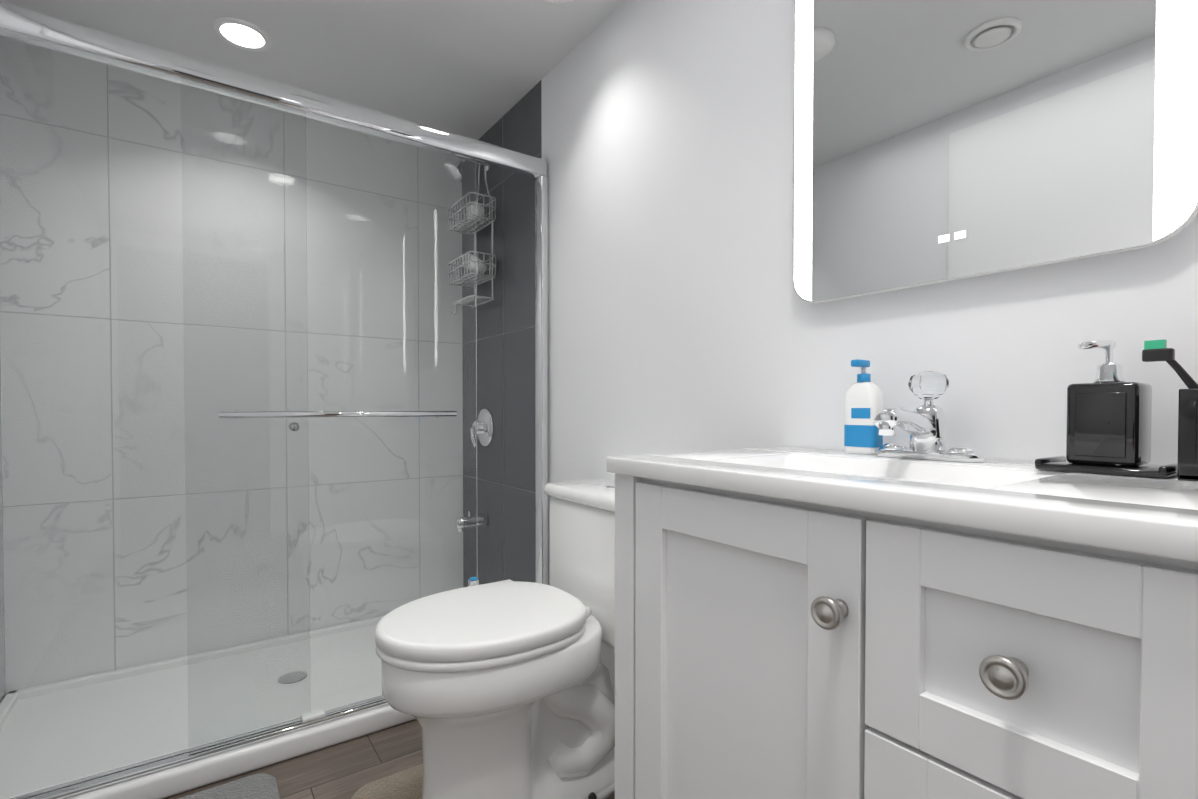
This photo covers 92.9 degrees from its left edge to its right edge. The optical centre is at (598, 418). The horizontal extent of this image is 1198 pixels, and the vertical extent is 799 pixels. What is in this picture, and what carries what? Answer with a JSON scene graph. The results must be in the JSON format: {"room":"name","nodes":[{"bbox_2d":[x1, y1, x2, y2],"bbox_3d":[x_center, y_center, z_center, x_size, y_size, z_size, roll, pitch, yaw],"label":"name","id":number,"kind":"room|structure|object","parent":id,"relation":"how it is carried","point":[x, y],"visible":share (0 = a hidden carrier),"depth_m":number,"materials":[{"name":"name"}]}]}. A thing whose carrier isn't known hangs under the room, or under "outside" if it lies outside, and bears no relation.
{"room":"bathroom","nodes":[
{"label":"bathroom","id":0,"kind":"room"},
{"bbox_2d":[0,0,624,139],"bbox_3d":[-0.131,-1.232,0.622,1.680,0.080,4.060,-1,1,-35],"label":"ceiling","id":1,"kind":"structure","parent":0,"point":[476,69],"depth_m":1.83,"materials":[{"name":"white paint"}]},
{"bbox_2d":[213,18,270,51],"bbox_3d":[-1.123,-1.205,1.794,0.156,0.010,0.156,-1,1,-35],"label":"recessed light","id":2,"kind":"object","parent":1,"relation":"in","point":[244,33],"visible":1,"depth_m":1.79,"materials":[{"name":"white plastic"}]},
{"bbox_2d":[541,0,572,3],"bbox_3d":[-0.120,-1.202,1.574,0.156,0.010,0.156,-1,1,-35],"label":"recessed light","id":3,"kind":"object","parent":1,"relation":"in","point":[557,1],"visible":1,"depth_m":1.64,"materials":[{"name":"white plastic"}]},
{"bbox_2d":[164,719,614,798],"bbox_3d":[-0.131,0.978,0.657,1.680,0.080,4.060,-1,1,-35],"label":"floor","id":4,"kind":"structure","parent":0,"point":[348,769],"depth_m":1.51,"materials":[{"name":"wood"}]},
{"bbox_2d":[179,773,279,798],"bbox_3d":[-0.922,0.918,1.113,0.550,0.023,0.500,-1,1,-35],"label":"bath mat","id":5,"kind":"object","parent":4,"relation":"on","point":[260,786],"visible":0.89,"depth_m":1.38,"materials":[{"name":"grey fabric"}]},
{"bbox_2d":[64,704,415,798],"bbox_3d":[-1.021,0.887,1.908,1.514,0.062,0.822,-1,1,-35],"label":"shower curb","id":6,"kind":"object","parent":4,"relation":"on","point":[176,780],"visible":0.04,"depth_m":1.48,"materials":[{"name":"white plastic"}]},
{"bbox_2d":[0,1,548,798],"bbox_3d":[-0.798,-0.021,1.581,1.514,1.762,0.106,-1,1,-35],"label":"sliding shower door","id":7,"kind":"structure","parent":6,"relation":"on","point":[238,409],"depth_m":1.45,"materials":[{"name":"clear glass"}]},
{"bbox_2d":[351,763,422,798],"bbox_3d":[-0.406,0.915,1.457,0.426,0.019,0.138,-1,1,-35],"label":"bath mat","id":8,"kind":"object","parent":4,"relation":"on","point":[406,783],"visible":0.23,"depth_m":1.40,"materials":[{"name":"beige fabric"}]},
{"bbox_2d":[375,479,614,798],"bbox_3d":[-0.177,0.554,1.397,0.711,0.745,0.440,-1,1,-35],"label":"toilet","id":9,"kind":"object","parent":4,"relation":"on","point":[503,689],"visible":0.92,"depth_m":1.26,"materials":[{"name":"white ceramic"}]},
{"bbox_2d":[607,458,1197,798],"bbox_3d":[0.561,0.518,0.563,0.484,0.844,1.256,-1,1,-35],"label":"bathroom vanity","id":10,"kind":"object","parent":4,"relation":"on","point":[801,623],"depth_m":0.58,"materials":[{"name":"white paint"}]},
{"bbox_2d":[607,446,1197,541],"bbox_3d":[0.571,0.083,0.558,0.466,0.026,1.274,-1,1,-35],"label":"countertop","id":11,"kind":"structure","parent":10,"relation":"on","point":[1166,507],"depth_m":0.59,"materials":[{"name":"white stone"}]},
{"bbox_2d":[844,359,882,454],"bbox_3d":[0.462,-0.020,1.001,0.048,0.164,0.060,-1,1,-35],"label":"lotion bottle","id":12,"kind":"object","parent":11,"relation":"on","point":[863,401],"visible":0.98,"depth_m":0.99,"materials":[{"name":"white plastic"}]},
{"bbox_2d":[874,371,985,461],"bbox_3d":[0.477,-0.005,0.871,0.171,0.138,0.158,-1,1,-35],"label":"faucet","id":13,"kind":"object","parent":11,"relation":"on","point":[924,426],"visible":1,"depth_m":0.88,"materials":[{"name":"silver metal"}]},
{"bbox_2d":[1035,340,1177,478],"bbox_3d":[0.636,-0.016,0.710,0.096,0.164,0.124,-1,1,-35],"label":"soap dispenser","id":14,"kind":"object","parent":11,"relation":"on","point":[1109,410],"visible":0.94,"depth_m":0.69,"materials":[{"name":"black plastic"}]},
{"bbox_2d":[1142,339,1197,481],"bbox_3d":[0.683,-0.011,0.625,0.086,0.157,0.122,-1,1,-35],"label":"toothbrush holder","id":15,"kind":"object","parent":11,"relation":"on","point":[1155,351],"visible":1,"depth_m":0.62,"materials":[{"name":"black plastic"}]},
{"bbox_2d":[541,0,1197,698],"bbox_3d":[0.761,-0.129,0.764,0.080,2.130,3.230,-1,1,-35],"label":"wall","id":16,"kind":"structure","parent":0,"point":[683,316],"depth_m":1.32,"materials":[{"name":"white paint"}]},
{"bbox_2d":[476,81,541,584],"bbox_3d":[-0.414,-0.155,2.419,0.080,2.130,0.830,-1,1,-35],"label":"wall tiles","id":17,"kind":"structure","parent":16,"relation":"attached to","point":[506,543],"depth_m":2.27,"materials":[{"name":"grey tile"}]},
{"bbox_2d":[477,513,488,526],"bbox_3d":[-0.547,0.435,2.426,0.137,0.080,0.062,-1,1,-35],"label":"tub spout","id":18,"kind":"object","parent":17,"relation":"attached to","point":[482,520],"visible":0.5,"depth_m":2.43,"materials":[{"name":"silver metal"}]},
{"bbox_2d":[477,408,492,446],"bbox_3d":[-0.523,0.040,2.437,0.079,0.168,0.168,-1,1,-35],"label":"shower valve","id":19,"kind":"object","parent":17,"relation":"attached to","point":[484,427],"visible":0.65,"depth_m":2.42,"materials":[{"name":"silver metal"}]},
{"bbox_2d":[793,0,1197,302],"bbox_3d":[0.573,-0.627,0.925,0.029,0.808,0.579,-1,1,-35],"label":"led mirror","id":20,"kind":"object","parent":16,"relation":"attached to","point":[936,141],"visible":1,"depth_m":0.88,"materials":[{"name":"white mirror"}]},
{"bbox_3d":[-0.547,-1.038,2.353,0.197,0.129,0.094,-1,1,-35],"label":"shower head","id":21,"kind":"object","parent":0,"visible":0},
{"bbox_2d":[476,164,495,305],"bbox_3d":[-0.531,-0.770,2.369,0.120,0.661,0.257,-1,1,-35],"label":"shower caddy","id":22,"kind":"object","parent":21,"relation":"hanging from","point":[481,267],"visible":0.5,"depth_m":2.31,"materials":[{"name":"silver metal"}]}
]}

